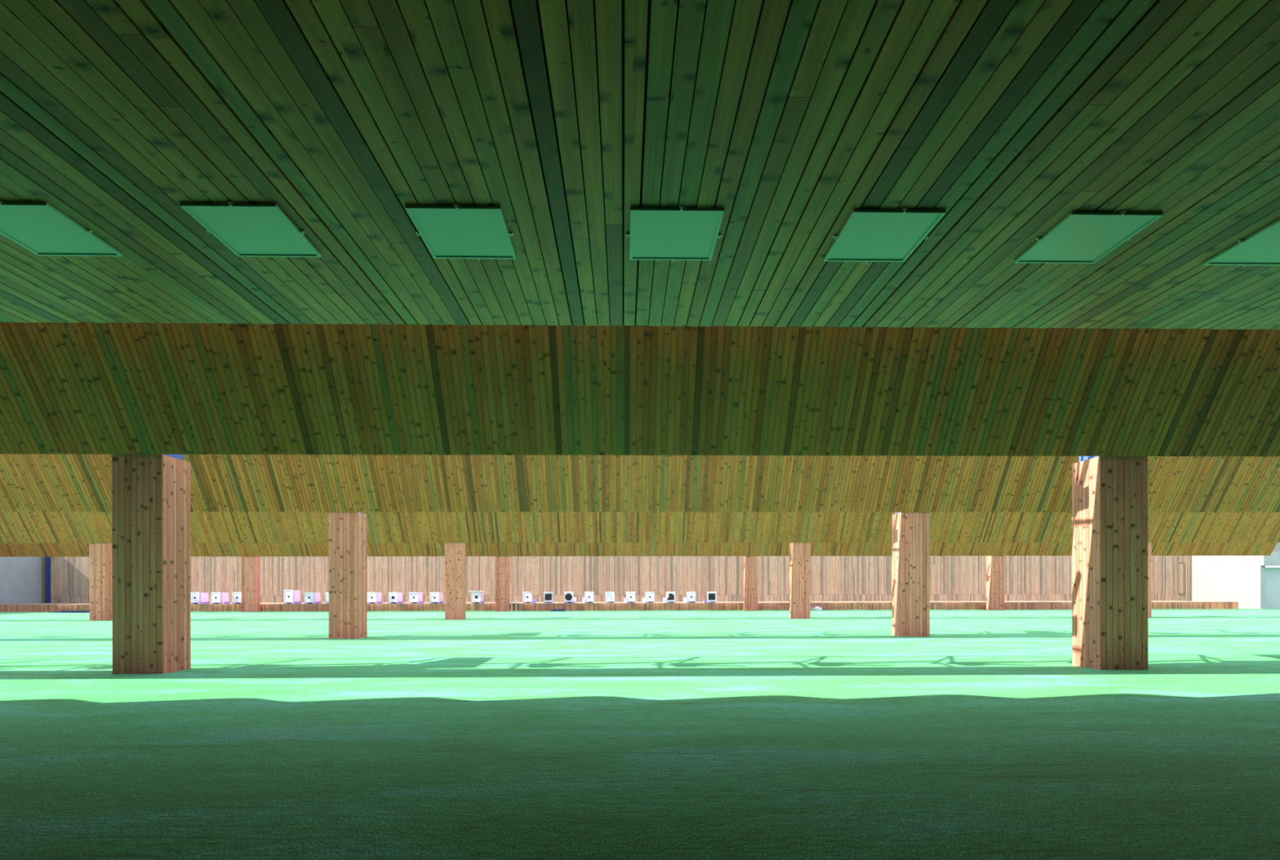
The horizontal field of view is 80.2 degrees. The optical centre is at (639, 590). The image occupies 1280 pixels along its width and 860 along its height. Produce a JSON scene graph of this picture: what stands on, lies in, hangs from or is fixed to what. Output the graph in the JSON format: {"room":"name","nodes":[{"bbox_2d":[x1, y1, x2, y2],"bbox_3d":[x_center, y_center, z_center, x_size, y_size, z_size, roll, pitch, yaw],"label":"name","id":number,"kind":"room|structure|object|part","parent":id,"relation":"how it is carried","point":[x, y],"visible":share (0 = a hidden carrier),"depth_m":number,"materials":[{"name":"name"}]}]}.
{"room":"sports facility","nodes":[
{"label":"sports facility","id":0,"kind":"room"},
{"bbox_2d":[0,556,41,604],"bbox_3d":[-38.568,-1.026,21.067,0.300,4.600,57.800,0,0,-1],"label":"wall","id":1,"kind":"structure","parent":0,"point":[20,577],"depth_m":47.83,"materials":[{"name":"grey concrete"}]},
{"bbox_2d":[0,542,1277,556],"bbox_3d":[-0.808,-3.703,43.879,76.144,3.445,4.308,0,0,-1],"label":"plank baffle","id":2,"kind":"object","parent":1,"relation":"attached to","point":[299,549],"visible":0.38,"depth_m":43.85,"materials":[{"name":"brown wood"}]},
{"bbox_2d":[0,322,1279,462],"bbox_3d":[1.791,-3.047,11.479,79.930,2.123,3.344,0,0,-1],"label":"plank baffle","id":3,"kind":"object","parent":1,"relation":"attached to","point":[174,390],"visible":0.68,"depth_m":10.60,"materials":[{"name":"brown wood"}]},
{"bbox_2d":[0,453,1279,514],"bbox_3d":[1.615,-3.046,19.558,79.930,2.123,3.344,0,0,-1],"label":"plank baffle","id":4,"kind":"object","parent":1,"relation":"attached to","point":[356,483],"visible":0.64,"depth_m":18.79,"materials":[{"name":"brown wood"}]},
{"bbox_2d":[0,511,1279,543],"bbox_3d":[1.345,-3.046,31.975,79.930,2.123,3.344,0,0,-1],"label":"plank baffle","id":5,"kind":"object","parent":1,"relation":"attached to","point":[15,527],"visible":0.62,"depth_m":31.25,"materials":[{"name":"brown wood"}]},
{"bbox_2d":[50,555,1186,603],"bbox_3d":[-0.904,-0.798,50.631,76.294,4.000,0.322,0,0,-1],"label":"wall","id":6,"kind":"structure","parent":0,"point":[952,578],"depth_m":50.51,"materials":[{"name":"brown wood"}]},
{"bbox_2d":[41,556,45,603],"bbox_3d":[-38.904,-0.895,49.604,0.266,3.460,0.076,0,0,-1],"label":"trim","id":7,"kind":"structure","parent":6,"relation":"attached to","point":[43,597],"depth_m":49.56,"materials":[{"name":"brown wood"}]},
{"bbox_2d":[1177,563,1183,594],"bbox_3d":[36.506,-0.822,51.269,0.411,2.104,0.026,0,0,-1],"label":"access hatch","id":8,"kind":"object","parent":6,"relation":"attached to","point":[1180,566],"visible":1,"depth_m":51.26,"materials":[{"name":"brown wood"}]},
{"bbox_2d":[1186,555,1191,600],"bbox_3d":[37.050,-1.012,51.263,0.350,3.400,0.051,0,0,-1],"label":"trim","id":9,"kind":"structure","parent":6,"relation":"attached to","point":[1188,558],"depth_m":51.24,"materials":[{"name":"brown wood"}]},
{"bbox_2d":[0,0,1279,329],"bbox_3d":[0.012,-1.970,-0.730,76.000,0.080,12.540,0,0,-1],"label":"ceiling","id":10,"kind":"structure","parent":0,"point":[1020,117],"depth_m":3.34,"materials":[{"name":"brown wood"}]},
{"bbox_2d":[0,200,122,257],"bbox_3d":[-3.187,-1.916,4.048,0.517,0.016,0.618,0,0,-1],"label":"ceiling light","id":11,"kind":"object","parent":10,"relation":"attached to","point":[41,228],"visible":1,"depth_m":4.07,"materials":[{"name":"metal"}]},
{"bbox_2d":[179,201,321,258],"bbox_3d":[-2.058,-1.918,4.066,0.517,0.016,0.618,0,0,-1],"label":"ceiling light","id":12,"kind":"object","parent":10,"relation":"attached to","point":[247,230],"visible":1,"depth_m":4.03,"materials":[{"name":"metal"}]},
{"bbox_2d":[404,204,516,260],"bbox_3d":[-0.945,-1.920,4.093,0.517,0.016,0.618,0,0,-1],"label":"ceiling light","id":13,"kind":"object","parent":10,"relation":"attached to","point":[455,231],"visible":1,"depth_m":4.06,"materials":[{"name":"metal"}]},
{"bbox_2d":[626,205,724,262],"bbox_3d":[0.183,-1.922,4.118,0.517,0.016,0.618,0,0,-1],"label":"ceiling light","id":14,"kind":"object","parent":10,"relation":"attached to","point":[656,233],"visible":1,"depth_m":4.09,"materials":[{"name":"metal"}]},
{"bbox_2d":[823,208,946,263],"bbox_3d":[1.312,-1.925,4.143,0.517,0.016,0.618,0,0,-1],"label":"ceiling light","id":15,"kind":"object","parent":10,"relation":"attached to","point":[866,236],"visible":1,"depth_m":4.10,"materials":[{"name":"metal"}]},
{"bbox_2d":[1013,210,1163,265],"bbox_3d":[2.435,-1.927,4.171,0.517,0.016,0.618,0,0,-1],"label":"ceiling light","id":16,"kind":"object","parent":10,"relation":"attached to","point":[1079,237],"visible":1,"depth_m":4.14,"materials":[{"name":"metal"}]},
{"bbox_2d":[1203,219,1279,266],"bbox_3d":[3.568,-1.929,4.203,0.517,0.016,0.618,0,0,-1],"label":"ceiling light","id":17,"kind":"object","parent":10,"relation":"attached to","point":[1262,247],"visible":1,"depth_m":4.32,"materials":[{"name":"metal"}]},
{"bbox_2d":[0,608,1279,859],"bbox_3d":[-0.476,1.201,21.995,120.000,0.001,68.000,0,0,-1],"label":"floor","id":18,"kind":"structure","parent":0,"point":[572,735],"depth_m":6.26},
{"bbox_2d":[48,611,89,613],"bbox_3d":[-32.029,1.219,43.339,2.704,0.085,0.950,0,0,-1],"label":"floor mat","id":19,"kind":"object","parent":18,"relation":"on","point":[60,611],"visible":0.54,"depth_m":42.87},
{"bbox_2d":[88,543,112,621],"bbox_3d":[-22.262,-0.352,31.555,0.721,3.190,0.721,0,0,-1],"label":"pillar","id":20,"kind":"structure","parent":18,"relation":"on","point":[100,554],"depth_m":31.20,"materials":[{"name":"brown wood"}]},
{"bbox_2d":[111,454,191,674],"bbox_3d":[-7.300,-0.381,11.375,0.722,3.190,0.722,0,0,-1],"label":"pillar","id":21,"kind":"structure","parent":18,"relation":"on","point":[151,493],"depth_m":11.02,"materials":[{"name":"brown wood"}]},
{"bbox_2d":[241,556,260,612],"bbox_3d":[-22.532,-0.351,43.982,0.722,3.190,0.722,0,0,-1],"label":"pillar","id":22,"kind":"structure","parent":18,"relation":"on","point":[251,566],"depth_m":43.62,"materials":[{"name":"brown wood"}]},
{"bbox_2d":[328,511,367,639],"bbox_3d":[-7.475,-0.381,19.453,0.722,3.190,0.722,0,0,-1],"label":"pillar","id":23,"kind":"structure","parent":18,"relation":"on","point":[347,531],"depth_m":19.09,"materials":[{"name":"brown wood"}]},
{"bbox_2d":[444,542,466,619],"bbox_3d":[-7.745,-0.380,31.871,0.722,3.190,0.722,0,0,-1],"label":"pillar","id":24,"kind":"structure","parent":18,"relation":"on","point":[455,553],"depth_m":31.51,"materials":[{"name":"brown wood"}]},
{"bbox_2d":[495,556,509,611],"bbox_3d":[-8.015,-0.380,44.298,0.722,3.190,0.722,0,0,-1],"label":"pillar","id":25,"kind":"structure","parent":18,"relation":"on","point":[502,563],"depth_m":43.94,"materials":[{"name":"brown wood"}]},
{"bbox_2d":[510,601,517,611],"bbox_3d":[-7.416,0.935,44.769,0.380,0.561,0.300,0,0,-1],"label":"stool","id":26,"kind":"object","parent":18,"relation":"on","point":[510,602],"visible":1,"depth_m":44.66,"materials":[{"name":"plastic"}]},
{"bbox_2d":[550,609,565,611],"bbox_3d":[-4.778,1.167,44.407,0.848,0.085,0.800,0,0,-1],"label":"floor mat","id":27,"kind":"object","parent":18,"relation":"on","point":[553,610],"visible":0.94,"depth_m":44.01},
{"bbox_2d":[0,600,1238,612],"bbox_3d":[-1.427,0.983,47.765,75.078,0.440,5.370,0,0,-1],"label":"bench","id":28,"kind":"object","parent":18,"relation":"on","point":[1030,605],"visible":0.65,"depth_m":45.16,"materials":[{"name":"brown wood"}]},
{"bbox_2d":[44,556,50,603],"bbox_3d":[-38.643,-0.895,49.557,0.304,3.460,0.170,0,0,-1],"label":"steel column","id":29,"kind":"structure","parent":28,"relation":"on","point":[47,559],"depth_m":49.50,"materials":[{"name":"blue metal"}]},
{"bbox_2d":[190,592,209,604],"bbox_3d":[-26.329,0.461,45.439,0.559,0.699,1.100,0,0,-1],"label":"target","id":30,"kind":"object","parent":28,"relation":"on","point":[195,597],"visible":0.89,"depth_m":44.93,"materials":[{"name":"white paper"}]},
{"bbox_3d":[-26.326,0.419,44.914,0.543,0.614,0.050,0,0,-1],"label":"frame","id":31,"kind":"part","parent":30,"relation":"part of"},
{"bbox_2d":[211,592,230,604],"bbox_3d":[-25.099,0.460,45.465,0.559,0.696,1.100,0,0,-1],"label":"target","id":32,"kind":"object","parent":28,"relation":"on","point":[216,597],"visible":0.96,"depth_m":44.93,"materials":[{"name":"white paper"}]},
{"bbox_3d":[-25.095,0.418,44.940,0.543,0.611,0.050,0,0,-1],"label":"frame","id":33,"kind":"part","parent":32,"relation":"part of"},
{"bbox_2d":[232,592,241,604],"bbox_3d":[-23.863,0.459,45.492,0.559,0.694,1.100,0,0,-1],"label":"box","id":34,"kind":"object","parent":28,"relation":"on","point":[237,597],"visible":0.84,"depth_m":44.95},
{"bbox_2d":[284,590,301,604],"bbox_3d":[-20.832,0.389,45.558,0.559,0.822,1.100,0,0,-1],"label":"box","id":35,"kind":"object","parent":28,"relation":"on","point":[291,597],"visible":1,"depth_m":45.02,"materials":[{"name":"white paper"}]},
{"bbox_3d":[-20.829,0.347,45.033,0.543,0.737,0.050,0,0,-1],"label":"frame","id":36,"kind":"part","parent":35,"relation":"part of","materials":[{"name":"white paper"}]},
{"bbox_2d":[304,592,321,604],"bbox_3d":[-19.619,0.455,45.584,0.559,0.686,1.100,0,0,-1],"label":"target","id":37,"kind":"object","parent":28,"relation":"on","point":[309,597],"visible":1,"depth_m":45.04,"materials":[{"name":"white paper"}]},
{"bbox_3d":[-19.615,0.413,45.059,0.543,0.601,0.050,0,0,-1],"label":"frame","id":38,"kind":"part","parent":37,"relation":"part of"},
{"bbox_2d":[325,592,328,604],"bbox_3d":[-18.396,0.454,45.611,0.559,0.683,1.100,0,0,-1],"label":"box","id":39,"kind":"object","parent":28,"relation":"on","point":[326,593],"visible":0.35,"depth_m":45.06,"materials":[{"name":"white"}]},
{"bbox_2d":[367,592,382,604],"bbox_3d":[-15.943,0.452,45.664,0.559,0.678,1.100,0,0,-1],"label":"target","id":40,"kind":"object","parent":28,"relation":"on","point":[372,597],"visible":0.93,"depth_m":45.13,"materials":[{"name":"white paper"}]},
{"bbox_3d":[-15.939,0.409,45.139,0.543,0.593,0.050,0,0,-1],"label":"frame","id":41,"kind":"part","parent":40,"relation":"part of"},
{"bbox_2d":[388,592,403,604],"bbox_3d":[-14.684,0.451,45.692,0.559,0.676,1.100,0,0,-1],"label":"box","id":42,"kind":"object","parent":28,"relation":"on","point":[393,597],"visible":1,"depth_m":45.15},
{"bbox_3d":[-14.681,0.408,45.167,0.543,0.591,0.050,0,0,-1],"label":"frame","id":43,"kind":"part","parent":42,"relation":"part of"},
{"bbox_2d":[408,592,423,604],"bbox_3d":[-13.464,0.449,45.715,0.559,0.673,1.106,0,0,-1],"label":"box","id":44,"kind":"object","parent":28,"relation":"on","point":[414,597],"visible":1,"depth_m":45.17,"materials":[{"name":"white cardboard"}]},
{"bbox_3d":[-13.460,0.407,45.193,0.543,0.588,0.050,0,0,-1],"label":"frame","id":45,"kind":"part","parent":44,"relation":"part of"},
{"bbox_2d":[430,592,444,604],"bbox_3d":[-12.230,0.448,45.745,0.559,0.671,1.100,0,0,-1],"label":"box","id":46,"kind":"object","parent":28,"relation":"on","point":[435,597],"visible":1,"depth_m":45.21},
{"bbox_3d":[-12.226,0.406,45.220,0.543,0.586,0.050,0,0,-1],"label":"frame","id":47,"kind":"part","parent":46,"relation":"part of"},
{"bbox_2d":[468,591,484,604],"bbox_3d":[-9.788,0.411,45.773,0.830,0.736,1.150,0,0,-1],"label":"box","id":48,"kind":"object","parent":28,"relation":"on","point":[477,596],"visible":0.98,"depth_m":45.25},
{"bbox_3d":[-9.762,0.384,45.274,0.543,0.621,0.050,0,0,-1],"label":"frame","id":49,"kind":"part","parent":48,"relation":"part of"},
{"bbox_2d":[523,591,535,603],"bbox_3d":[-6.656,0.429,45.691,0.689,0.688,0.750,0,0,-1],"label":"target","id":50,"kind":"object","parent":28,"relation":"on","point":[527,596],"visible":0.95,"depth_m":45.32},
{"bbox_3d":[-6.722,0.387,45.340,0.543,0.603,0.050,0,0,-1],"label":"frame","id":51,"kind":"part","parent":50,"relation":"part of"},
{"bbox_2d":[543,591,553,603],"bbox_3d":[-5.475,0.428,45.491,0.543,0.685,0.302,0,0,-1],"label":"target","id":52,"kind":"object","parent":28,"relation":"on","point":[548,596],"visible":0.94,"depth_m":45.34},
{"bbox_2d":[564,591,576,603],"bbox_3d":[-4.195,0.427,45.744,0.689,0.683,0.752,0,0,-1],"label":"target","id":53,"kind":"object","parent":28,"relation":"on","point":[568,596],"visible":0.96,"depth_m":45.37,"materials":[{"name":"white paper"}]},
{"bbox_3d":[-4.260,0.384,45.393,0.543,0.598,0.050,0,0,-1],"label":"frame","id":54,"kind":"part","parent":53,"relation":"part of","materials":[{"name":"white paper"}]},
{"bbox_2d":[582,591,593,603],"bbox_3d":[-3.122,0.426,45.768,0.685,0.681,0.750,0,0,-1],"label":"target","id":55,"kind":"object","parent":28,"relation":"on","point":[588,596],"visible":0.94,"depth_m":45.41,"materials":[{"name":"white paper"}]},
{"bbox_2d":[605,591,614,603],"bbox_3d":[-1.792,0.424,45.572,0.543,0.678,0.300,0,0,-1],"label":"target","id":56,"kind":"object","parent":28,"relation":"on","point":[610,596],"visible":0.98,"depth_m":45.43,"materials":[{"name":"white paper"}]},
{"bbox_2d":[623,591,635,603],"bbox_3d":[-0.630,0.423,45.822,0.689,0.676,0.750,0,0,-1],"label":"target","id":57,"kind":"object","parent":28,"relation":"on","point":[630,596],"visible":0.97,"depth_m":45.46,"materials":[{"name":"white paper"}]},
{"bbox_3d":[-0.550,0.381,45.474,0.543,0.591,0.050,0,0,-1],"label":"frame","id":58,"kind":"part","parent":57,"relation":"part of","materials":[{"name":"white paper"}]},
{"bbox_2d":[642,591,654,603],"bbox_3d":[0.511,0.422,45.847,0.689,0.673,0.750,0,0,-1],"label":"target","id":59,"kind":"object","parent":28,"relation":"on","point":[650,596],"visible":1,"depth_m":45.48,"materials":[{"name":"white paper"}]},
{"bbox_3d":[0.592,0.380,45.499,0.543,0.588,0.050,0,0,-1],"label":"frame","id":60,"kind":"part","parent":59,"relation":"part of","materials":[{"name":"white paper"}]},
{"bbox_2d":[662,591,675,603],"bbox_3d":[1.758,0.421,45.871,0.689,0.671,0.756,0,0,-1],"label":"target","id":61,"kind":"object","parent":28,"relation":"on","point":[670,596],"visible":1,"depth_m":45.51,"materials":[{"name":"white paper"}]},
{"bbox_3d":[1.838,0.379,45.526,0.543,0.586,0.050,0,0,-1],"label":"frame","id":62,"kind":"part","parent":61,"relation":"part of","materials":[{"name":"white paper"}]},
{"bbox_2d":[683,591,695,603],"bbox_3d":[2.990,0.420,45.901,0.689,0.668,0.750,0,0,-1],"label":"target","id":63,"kind":"object","parent":28,"relation":"on","point":[691,596],"visible":1,"depth_m":45.54,"materials":[{"name":"white paper"}]},
{"bbox_3d":[3.070,0.377,45.553,0.543,0.584,0.050,0,0,-1],"label":"frame","id":64,"kind":"part","parent":63,"relation":"part of","materials":[{"name":"white paper"}]},
{"bbox_2d":[703,591,716,603],"bbox_3d":[4.231,0.419,45.927,0.689,0.666,0.752,0,0,-1],"label":"target","id":65,"kind":"object","parent":28,"relation":"on","point":[711,596],"visible":1,"depth_m":45.56,"materials":[{"name":"paper"}]},
{"bbox_3d":[4.312,0.376,45.579,0.543,0.581,0.050,0,0,-1],"label":"frame","id":66,"kind":"part","parent":65,"relation":"part of","materials":[{"name":"white paper"}]},
{"bbox_2d":[743,555,757,611],"bbox_3d":[6.501,-0.407,44.613,0.722,3.190,0.722,0,0,-1],"label":"pillar","id":67,"kind":"structure","parent":18,"relation":"on","point":[750,563],"depth_m":44.26,"materials":[{"name":"brown wood"}]},
{"bbox_2d":[789,542,810,618],"bbox_3d":[6.771,-0.408,32.186,0.722,3.190,0.722,0,0,-1],"label":"pillar","id":68,"kind":"structure","parent":18,"relation":"on","point":[799,553],"depth_m":31.83,"materials":[{"name":"brown wood"}]},
{"bbox_2d":[810,606,822,610],"bbox_3d":[10.458,1.070,45.063,0.600,0.220,0.350,0,0,-1],"label":"toolbox","id":69,"kind":"object","parent":18,"relation":"on","point":[816,608],"visible":0.94,"depth_m":44.89,"materials":[{"name":"white plastic"}]},
{"bbox_2d":[891,512,929,636],"bbox_3d":[7.041,-0.409,19.769,0.722,3.190,0.721,0,0,-1],"label":"pillar","id":70,"kind":"structure","parent":18,"relation":"on","point":[910,531],"depth_m":19.41,"materials":[{"name":"brown wood"}]},
{"bbox_2d":[986,555,1004,610],"bbox_3d":[21.018,-0.436,44.929,0.722,3.190,0.722,0,0,-1],"label":"pillar","id":71,"kind":"structure","parent":18,"relation":"on","point":[994,564],"depth_m":44.57,"materials":[{"name":"brown wood"}]},
{"bbox_2d":[1071,456,1147,670],"bbox_3d":[7.217,-0.409,11.691,0.722,3.190,0.722,0,0,-1],"label":"pillar","id":72,"kind":"structure","parent":18,"relation":"on","point":[1109,494],"depth_m":11.34,"materials":[{"name":"brown wood"}]},
{"bbox_2d":[1147,542,1151,617],"bbox_3d":[21.288,-0.436,32.502,0.722,3.190,0.722,0,0,-1],"label":"pillar","id":73,"kind":"structure","parent":18,"relation":"on","point":[1149,544],"depth_m":32.15,"materials":[{"name":"brown wood"}]},
{"bbox_2d":[1252,542,1279,608],"bbox_3d":[41.176,-1.179,45.981,7.665,4.600,0.850,0,0,-1],"label":"gatehouse","id":74,"kind":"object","parent":18,"relation":"on","point":[1264,579],"visible":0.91,"depth_m":46.04,"materials":[{"name":"white paint"}]},
{"bbox_2d":[1265,567,1279,608],"bbox_3d":[41.327,-0.139,46.159,7.359,2.518,0.100,0,0,-1],"label":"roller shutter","id":75,"kind":"object","parent":74,"relation":"hanging from","point":[1272,574],"depth_m":46.05,"materials":[{"name":"grey metal"}]},
{"bbox_2d":[1191,555,1252,608],"bbox_3d":[37.437,-1.172,48.985,0.300,4.600,5.280,0,0,-1],"label":"wall","id":76,"kind":"structure","parent":0,"point":[1214,578],"depth_m":48.56,"materials":[{"name":"white paint"}]},
{"bbox_3d":[0.503,-2.961,0.504,77.800,0.060,14.986,0,0,-1],"label":"roof","id":77,"kind":"structure","parent":0,"visible":0},
{"bbox_2d":[2,321,1271,329],"bbox_3d":[-0.147,-2.453,6.562,76.000,1.043,2.090,0,0,-1],"label":"fascia","id":78,"kind":"object","parent":77,"relation":"attached to","point":[2,322],"visible":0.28,"depth_m":5.53,"materials":[{"name":"brown wood"}]}
]}

